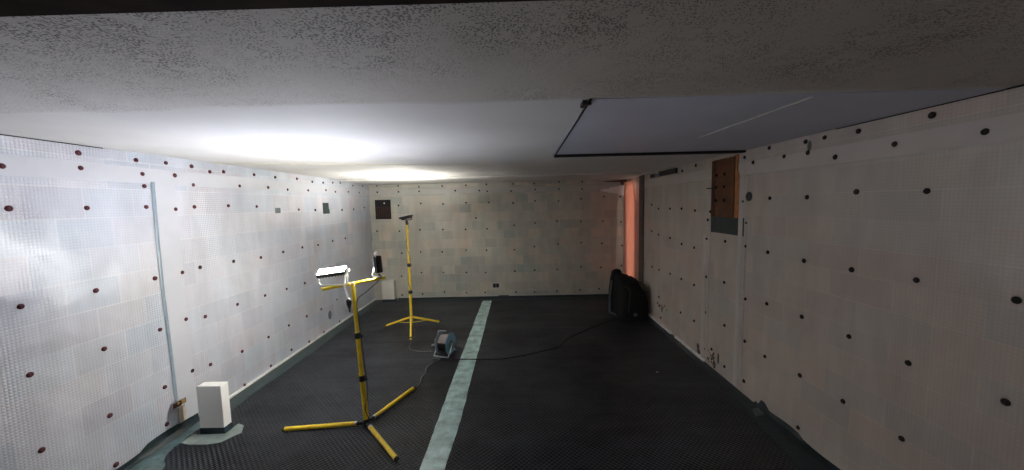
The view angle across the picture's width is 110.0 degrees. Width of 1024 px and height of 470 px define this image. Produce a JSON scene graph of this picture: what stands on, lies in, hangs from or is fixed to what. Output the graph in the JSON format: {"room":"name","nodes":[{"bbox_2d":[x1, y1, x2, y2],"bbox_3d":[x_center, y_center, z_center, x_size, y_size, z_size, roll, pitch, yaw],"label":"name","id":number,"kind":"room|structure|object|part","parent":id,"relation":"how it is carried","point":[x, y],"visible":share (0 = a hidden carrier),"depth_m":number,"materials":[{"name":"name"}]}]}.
{"room":"basement","nodes":[
{"label":"basement","id":0,"kind":"room"},
{"bbox_2d":[0,135,374,469],"bbox_3d":[-3.154,0.560,3.305,0.120,2.538,9.018,-1,5,1],"label":"wall","id":1,"kind":"structure","parent":0,"point":[55,251],"depth_m":2.92,"materials":[{"name":"white concrete"}]},
{"bbox_2d":[0,163,5,168],"bbox_3d":[-3.126,-0.423,2.198,0.028,0.034,0.028,-6,7,-44],"label":"plug","id":2,"kind":"object","parent":1,"relation":"attached to","point":[2,166],"visible":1,"depth_m":2.20,"materials":[{"name":"brown plastic"}]},
{"bbox_2d":[4,205,12,211],"bbox_3d":[-3.121,-0.164,2.224,0.023,0.038,0.037,-1,5,3],"label":"plug","id":3,"kind":"object","parent":1,"relation":"attached to","point":[7,208],"visible":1,"depth_m":2.22,"materials":[{"name":"brown plastic"}]},
{"bbox_2d":[17,304,24,308],"bbox_3d":[-3.107,0.452,2.268,0.023,0.036,0.036,-1,5,1],"label":"plug","id":4,"kind":"object","parent":1,"relation":"attached to","point":[19,306],"visible":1,"depth_m":2.26,"materials":[{"name":"brown plastic"}]},
{"bbox_2d":[26,372,33,377],"bbox_3d":[-3.097,0.897,2.305,0.023,0.036,0.036,-1,5,3],"label":"plug","id":5,"kind":"object","parent":1,"relation":"attached to","point":[29,374],"visible":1,"depth_m":2.30,"materials":[{"name":"brown plastic"}]},
{"bbox_2d":[38,447,45,452],"bbox_3d":[-3.086,1.411,2.353,0.023,0.037,0.036,-1,5,4],"label":"plug","id":6,"kind":"object","parent":1,"relation":"attached to","point":[42,449],"visible":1,"depth_m":2.35,"materials":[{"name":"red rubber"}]},
{"bbox_2d":[0,134,102,148],"bbox_3d":[-3.149,-0.488,0.721,0.004,0.006,4.050,-1,5,1],"label":"trim","id":7,"kind":"structure","parent":1,"relation":"attached to","point":[0,134],"depth_m":2.42,"materials":[{"name":"grey concrete"}]},
{"bbox_2d":[151,182,177,400],"bbox_3d":[-3.089,0.525,3.188,0.006,1.975,0.050,-1,5,1],"label":"tape strip","id":8,"kind":"object","parent":1,"relation":"attached to","point":[152,183],"visible":1,"depth_m":3.17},
{"bbox_2d":[155,184,197,423],"bbox_3d":[-3.090,0.676,3.305,0.005,2.264,0.200,-1,5,1],"label":"trim","id":9,"kind":"structure","parent":1,"relation":"attached to","point":[169,234],"depth_m":3.30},
{"bbox_2d":[172,396,186,423],"bbox_3d":[-3.061,1.628,3.312,0.011,0.215,0.140,-1,5,1],"label":"outlet box","id":10,"kind":"object","parent":1,"relation":"attached to","point":[180,404],"visible":1,"depth_m":3.32,"materials":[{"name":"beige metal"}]},
{"bbox_2d":[0,154,368,195],"bbox_3d":[-3.117,-0.518,3.212,0.004,0.130,9.018,-1,5,1],"label":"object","id":11,"kind":"structure","parent":1,"relation":"attached to","point":[24,166],"depth_m":2.98,"materials":[{"name":"white concrete"}]},
{"bbox_2d":[229,298,375,398],"bbox_3d":[-3.032,1.595,5.762,0.017,0.028,4.298,-1,5,1],"label":"trim","id":12,"kind":"structure","parent":1,"relation":"attached to","point":[330,329],"depth_m":4.87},
{"bbox_2d":[323,203,329,213],"bbox_3d":[-3.076,-0.443,5.939,0.004,0.180,0.200,-1,5,1],"label":"vent","id":13,"kind":"object","parent":1,"relation":"attached to","point":[326,210],"depth_m":5.94,"materials":[{"name":"metal"}]},
{"bbox_2d":[214,163,469,165],"bbox_3d":[-1.694,-0.817,4.153,2.969,0.006,0.074,-3,5,-15],"label":"trim","id":14,"kind":"structure","parent":1,"relation":"attached to","point":[214,163],"depth_m":4.06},
{"bbox_2d":[163,299,799,469],"bbox_3d":[-0.317,1.824,3.382,5.696,0.120,9.218,-1,5,1],"label":"floor","id":15,"kind":"structure","parent":0,"point":[597,400],"depth_m":3.67,"materials":[{"name":"black rubber"}]},
{"bbox_2d":[116,413,199,469],"bbox_3d":[-2.899,1.835,2.600,0.347,0.107,1.800,-1,5,1],"label":"tape","id":16,"kind":"object","parent":15,"relation":"on","point":[152,457],"visible":0.92,"depth_m":3.08,"materials":[{"name":"plastic"}]},
{"bbox_2d":[181,424,243,445],"bbox_3d":[-2.706,1.822,3.236,0.452,0.009,0.268,-4,5,-26],"label":"tape patch","id":17,"kind":"object","parent":15,"relation":"on","point":[194,439],"visible":1,"depth_m":3.22,"materials":[{"name":"plastic"}]},
{"bbox_2d":[196,382,232,433],"bbox_3d":[-2.745,1.594,3.309,0.230,0.458,0.096,-1,5,1],"label":"cover","id":18,"kind":"object","parent":15,"relation":"on","point":[213,397],"visible":1,"depth_m":3.27,"materials":[{"name":"white plastic"}]},
{"bbox_3d":[-2.750,1.370,3.290,0.222,0.008,0.088,-1,5,1],"label":"lid","id":19,"kind":"part","parent":18,"relation":"part of","materials":[{"name":"white plastic"}]},
{"bbox_2d":[230,300,379,412],"bbox_3d":[-2.910,1.618,5.693,0.239,0.010,4.400,-1,5,1],"label":"tape","id":20,"kind":"object","parent":15,"relation":"on","point":[255,387],"visible":0.77,"depth_m":4.77,"materials":[{"name":"pale grey-green adhesive tape"}]},
{"bbox_2d":[282,252,415,461],"bbox_3d":[-1.523,0.979,3.377,1.204,1.618,1.154,-1,5,1],"label":"stand","id":21,"kind":"object","parent":15,"relation":"on","point":[377,262],"visible":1,"depth_m":3.30,"materials":[{"name":"yellow paint"}]},
{"bbox_3d":[-1.782,1.776,3.331,0.650,0.048,0.040,-2,5,-5],"label":"leg","id":22,"kind":"part","parent":21,"relation":"part of","materials":[{"name":"yellow paint"}]},
{"bbox_3d":[-1.466,0.466,3.173,0.033,0.240,0.094,-5,6,-39],"label":"hanging arm","id":23,"kind":"part","parent":21,"relation":"part of"},
{"bbox_3d":[-1.113,1.782,3.085,0.040,0.048,0.564,-6,7,-42],"label":"leg","id":24,"kind":"part","parent":21,"relation":"part of","materials":[{"name":"yellow paint"}]},
{"bbox_3d":[-1.212,1.729,3.728,0.040,0.048,0.601,1,5,23],"label":"leg","id":25,"kind":"part","parent":21,"relation":"part of","materials":[{"name":"yellow paint"}]},
{"bbox_2d":[382,280,396,301],"bbox_3d":[-2.666,1.210,7.793,0.273,0.451,0.148,-1,5,1],"label":"cover","id":26,"kind":"object","parent":15,"relation":"on","point":[389,294],"visible":1,"depth_m":7.73,"materials":[{"name":"white plastic"}]},
{"bbox_2d":[385,214,440,339],"bbox_3d":[-1.728,0.627,5.802,0.927,1.910,0.814,-1,5,1],"label":"stand","id":27,"kind":"object","parent":15,"relation":"on","point":[406,217],"visible":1,"depth_m":5.87,"materials":[{"name":"yellow paint"}]},
{"bbox_3d":[-1.926,1.457,6.028,0.507,0.224,0.036,0,5,17],"label":"leg","id":28,"kind":"part","parent":27,"relation":"part of","materials":[{"name":"yellow paint"}]},
{"bbox_3d":[-1.607,1.478,5.699,0.036,0.223,0.473,-2,5,-14],"label":"leg","id":29,"kind":"part","parent":27,"relation":"part of","materials":[{"name":"yellow paint"}]},
{"bbox_3d":[-1.450,1.440,6.111,0.508,0.224,0.036,-5,6,-37],"label":"leg","id":30,"kind":"part","parent":27,"relation":"part of","materials":[{"name":"yellow paint"}]},
{"bbox_2d":[416,357,440,387],"bbox_3d":[-1.029,1.681,4.420,0.121,0.018,0.779,-1,5,4],"label":"power cord","id":31,"kind":"object","parent":15,"relation":"on","point":[435,357],"visible":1,"depth_m":4.52,"materials":[{"name":"grey rubber"}]},
{"bbox_2d":[431,330,457,357],"bbox_3d":[-0.959,1.476,4.968,0.315,0.328,0.292,0,5,19],"label":"cable reel","id":32,"kind":"object","parent":15,"relation":"on","point":[443,342],"visible":1,"depth_m":4.88,"materials":[{"name":"blue plastic"}]},
{"bbox_3d":[-0.920,1.560,4.962,0.236,0.160,0.288,0,5,19],"label":"carry frame","id":33,"kind":"part","parent":32,"relation":"part of","materials":[{"name":"grey metal"}]},
{"bbox_2d":[419,301,491,469],"bbox_3d":[-0.587,1.677,4.400,0.245,0.010,6.466,-1,5,1],"label":"tape","id":34,"kind":"object","parent":15,"relation":"on","point":[436,456],"visible":1,"depth_m":3.69,"materials":[{"name":"teal plastic"}]},
{"bbox_2d":[395,294,608,301],"bbox_3d":[-0.065,1.356,7.725,4.890,0.058,0.277,-1,5,1],"label":"tape","id":35,"kind":"object","parent":15,"relation":"on","point":[582,296],"visible":0.85,"depth_m":7.78,"materials":[{"name":"plastic"}]},
{"bbox_2d":[451,320,613,359],"bbox_3d":[0.578,1.571,5.287,2.930,0.020,0.454,-4,6,-29],"label":"power cord","id":36,"kind":"object","parent":15,"relation":"on","point":[610,320],"visible":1,"depth_m":4.87,"materials":[{"name":"black rubber"}]},
{"bbox_2d":[609,269,648,319],"bbox_3d":[2.094,1.045,6.475,0.647,0.799,0.651,-1,5,1],"label":"equipment bag","id":37,"kind":"object","parent":15,"relation":"on","point":[627,295],"visible":1,"depth_m":6.28,"materials":[{"name":"black fabric"}]},
{"bbox_3d":[1.834,1.144,6.526,0.092,0.606,0.235,-2,5,-13],"label":"frame","id":38,"kind":"part","parent":37,"relation":"part of","materials":[{"name":"black plastic"}]},
{"bbox_2d":[649,320,840,469],"bbox_3d":[2.290,1.608,3.937,0.280,0.100,4.420,-1,5,1],"label":"tape","id":39,"kind":"object","parent":15,"relation":"on","point":[788,439],"visible":0.97,"depth_m":3.20,"materials":[{"name":"grey plastic"}]},
{"bbox_2d":[369,179,625,299],"bbox_3d":[-0.295,0.108,7.820,5.736,2.538,0.120,-1,5,1],"label":"wall","id":40,"kind":"structure","parent":0,"point":[499,262],"depth_m":7.76,"materials":[{"name":"grey concrete"}]},
{"bbox_2d":[375,200,390,218],"bbox_3d":[-2.776,-0.548,7.719,0.336,0.416,0.024,-1,5,1],"label":"air vent","id":41,"kind":"object","parent":40,"relation":"in","point":[382,207],"visible":1,"depth_m":7.72,"materials":[{"name":"brown plastic"}]},
{"bbox_2d":[375,293,608,297],"bbox_3d":[-0.319,1.325,7.861,5.396,0.026,0.011,-1,5,1],"label":"trim","id":42,"kind":"structure","parent":40,"relation":"attached to","point":[569,293],"depth_m":7.86,"materials":[{"name":"grey concrete"}]},
{"bbox_2d":[369,185,619,195],"bbox_3d":[-0.320,-0.959,7.667,5.496,0.110,0.004,-1,5,1],"label":"trim","id":43,"kind":"structure","parent":40,"relation":"attached to","point":[588,187],"depth_m":7.67,"materials":[{"name":"grey concrete"}]},
{"bbox_2d":[339,172,652,184],"bbox_3d":[-0.333,-1.075,6.896,5.496,0.021,1.518,-1,5,1],"label":"trim","id":44,"kind":"structure","parent":40,"relation":"attached to","point":[624,175],"depth_m":6.67,"materials":[{"name":"concrete"}]},
{"bbox_2d":[493,283,498,287],"bbox_3d":[-0.350,1.105,7.843,0.140,0.096,0.008,-1,5,1],"label":"socket opening","id":45,"kind":"object","parent":40,"relation":"attached to","point":[495,285],"visible":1,"depth_m":7.84,"materials":[{"name":"grey plastic"}]},
{"bbox_2d":[0,0,1023,179],"bbox_3d":[-0.377,-0.838,3.153,5.736,0.150,9.258,-1,5,1],"label":"ceiling","id":46,"kind":"structure","parent":0,"point":[493,88],"depth_m":1.33,"materials":[{"name":"concrete"}]},
{"bbox_2d":[0,0,553,16],"bbox_3d":[-0.405,-0.473,0.366,5.496,0.097,0.702,-1,5,1],"label":"trim","id":47,"kind":"structure","parent":46,"relation":"attached to","point":[8,8],"depth_m":0.70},
{"bbox_2d":[552,88,1006,157],"bbox_3d":[1.362,-0.751,2.720,2.013,0.026,2.020,-1,5,1],"label":"ceiling panel","id":48,"kind":"object","parent":46,"relation":"attached to","point":[720,124],"visible":1,"depth_m":2.21,"materials":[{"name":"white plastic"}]},
{"bbox_2d":[626,86,1023,469],"bbox_3d":[2.460,0.441,3.232,0.120,2.538,9.018,-1,5,1],"label":"wall","id":49,"kind":"structure","parent":0,"point":[960,329],"depth_m":2.37,"materials":[{"name":"grey concrete"}]},
{"bbox_2d":[600,180,636,278],"bbox_3d":[2.168,0.091,7.310,0.541,2.450,0.799,-1,5,1],"label":"drape","id":50,"kind":"object","parent":49,"relation":"attached to","point":[626,189],"visible":0.82,"depth_m":7.20,"materials":[{"name":"orange fabric"}]},
{"bbox_2d":[638,175,644,282],"bbox_3d":[2.431,0.151,6.741,0.021,2.516,0.220,-1,5,1],"label":"trim","id":51,"kind":"structure","parent":49,"relation":"attached to","point":[642,177],"depth_m":6.69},
{"bbox_2d":[648,313,671,333],"bbox_3d":[2.442,1.457,6.026,0.035,0.024,1.090,-1,5,1],"label":"trim","id":52,"kind":"structure","parent":49,"relation":"attached to","point":[649,315],"depth_m":5.87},
{"bbox_2d":[650,168,677,177],"bbox_3d":[2.380,-0.973,5.681,0.045,0.080,1.000,-1,5,1],"label":"bracket","id":53,"kind":"object","parent":49,"relation":"attached to","point":[674,170],"visible":1,"depth_m":5.53,"materials":[{"name":"black metal"}]},
{"bbox_2d":[674,336,704,361],"bbox_3d":[2.430,1.551,4.935,0.035,0.024,0.820,-1,5,1],"label":"trim","id":54,"kind":"structure","parent":49,"relation":"attached to","point":[675,337],"depth_m":4.88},
{"bbox_2d":[700,233,707,358],"bbox_3d":[2.417,0.781,4.527,0.016,1.600,0.100,-1,5,1],"label":"trim","id":55,"kind":"structure","parent":49,"relation":"attached to","point":[704,268],"depth_m":4.51,"materials":[{"name":"grey concrete"}]},
{"bbox_2d":[705,234,709,361],"bbox_3d":[2.417,0.789,4.437,0.016,1.600,0.040,-1,5,1],"label":"trim","id":56,"kind":"structure","parent":49,"relation":"attached to","point":[708,255],"depth_m":4.42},
{"bbox_2d":[697,343,718,368],"bbox_3d":[2.436,1.479,4.479,0.012,0.242,0.526,-1,5,1],"label":"smear","id":57,"kind":"object","parent":49,"relation":"attached to","point":[698,350],"visible":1,"depth_m":4.35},
{"bbox_2d":[706,154,739,217],"bbox_3d":[2.368,-0.535,4.033,0.044,0.670,0.620,-1,5,1],"label":"board","id":58,"kind":"object","parent":49,"relation":"attached to","point":[725,185],"visible":1,"depth_m":3.97,"materials":[{"name":"brown wood"}]},
{"bbox_2d":[711,217,743,235],"bbox_3d":[2.395,-0.106,3.997,0.004,0.190,0.655,-1,5,1],"label":"panel","id":59,"kind":"object","parent":49,"relation":"attached to","point":[724,225],"depth_m":4.02,"materials":[{"name":"metal"}]},
{"bbox_2d":[733,175,744,386],"bbox_3d":[2.402,0.513,3.806,0.016,2.260,0.090,-1,5,1],"label":"trim","id":60,"kind":"structure","parent":49,"relation":"attached to","point":[742,178],"depth_m":3.79,"materials":[{"name":"grey concrete"}]},
{"bbox_2d":[739,175,747,389],"bbox_3d":[2.401,0.519,3.727,0.016,2.260,0.030,-1,5,1],"label":"trim","id":61,"kind":"structure","parent":49,"relation":"attached to","point":[746,183],"depth_m":3.72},
{"bbox_2d":[746,192,751,200],"bbox_3d":[2.381,-0.388,3.608,0.016,0.092,0.092,-1,5,1],"label":"round cap","id":62,"kind":"object","parent":49,"relation":"attached to","point":[748,194],"visible":1,"depth_m":3.60,"materials":[{"name":"plastic"}]},
{"bbox_2d":[807,140,811,150],"bbox_3d":[2.368,-0.710,2.853,0.006,0.088,0.042,-1,5,1],"label":"smear","id":63,"kind":"object","parent":49,"relation":"attached to","point":[809,145],"visible":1,"depth_m":2.85,"materials":[{"name":"grey"}]},
{"bbox_2d":[633,112,1023,188],"bbox_3d":[2.376,-0.632,3.140,0.004,0.125,9.018,-1,5,1],"label":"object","id":64,"kind":"structure","parent":49,"relation":"attached to","point":[1006,128],"depth_m":2.22,"materials":[{"name":"grey concrete"}]},
{"bbox_2d":[898,436,904,441],"bbox_3d":[2.402,1.255,2.210,0.023,0.034,0.034,-1,5,-3],"label":"plug","id":65,"kind":"object","parent":49,"relation":"attached to","point":[901,438],"visible":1,"depth_m":2.21,"materials":[{"name":"black plastic"}]},
{"bbox_2d":[905,360,911,365],"bbox_3d":[2.391,0.773,2.164,0.023,0.034,0.035,-1,5,-2],"label":"plug","id":66,"kind":"object","parent":49,"relation":"attached to","point":[907,362],"visible":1,"depth_m":2.16,"materials":[{"name":"black plastic"}]},
{"bbox_2d":[913,277,919,282],"bbox_3d":[2.379,0.266,2.110,0.028,0.033,0.028,-6,7,-42],"label":"plug","id":67,"kind":"object","parent":49,"relation":"attached to","point":[915,279],"visible":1,"depth_m":2.10,"materials":[{"name":"black plastic"}]},
{"bbox_2d":[923,188,930,193],"bbox_3d":[2.368,-0.251,2.047,0.023,0.035,0.034,-1,5,-2],"label":"plug","id":68,"kind":"object","parent":49,"relation":"attached to","point":[926,190],"visible":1,"depth_m":2.04,"materials":[{"name":"black plastic"}]},
{"bbox_2d":[836,84,1023,129],"bbox_3d":[2.356,-0.708,1.870,0.006,0.008,1.500,-1,5,1],"label":"trim","id":69,"kind":"structure","parent":49,"relation":"attached to","point":[1013,87],"depth_m":1.96,"materials":[{"name":"grey concrete"}]},
{"bbox_2d":[928,112,935,118],"bbox_3d":[2.358,-0.672,2.013,0.023,0.038,0.038,-1,5,0],"label":"plug","id":70,"kind":"object","parent":49,"relation":"attached to","point":[931,115],"visible":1,"depth_m":2.01,"materials":[{"name":"black plastic"}]},
{"bbox_2d":[980,128,989,134],"bbox_3d":[2.359,-0.514,1.787,0.023,0.034,0.034,-1,5,-3],"label":"plug","id":71,"kind":"object","parent":49,"relation":"attached to","point":[985,131],"visible":1,"depth_m":1.78,"materials":[{"name":"black plastic"}]},
{"bbox_2d":[1000,398,1010,405],"bbox_3d":[2.386,0.808,1.733,0.023,0.036,0.035,-1,5,0],"label":"plug","id":72,"kind":"object","parent":49,"relation":"attached to","point":[1004,401],"visible":1,"depth_m":1.73,"materials":[{"name":"black plastic"}]},
{"bbox_2d":[1011,296,1021,303],"bbox_3d":[2.375,0.307,1.688,0.023,0.036,0.036,-1,5,4],"label":"plug","id":73,"kind":"object","parent":49,"relation":"attached to","point":[1016,300],"visible":1,"depth_m":1.68,"materials":[{"name":"black plastic"}]}
]}

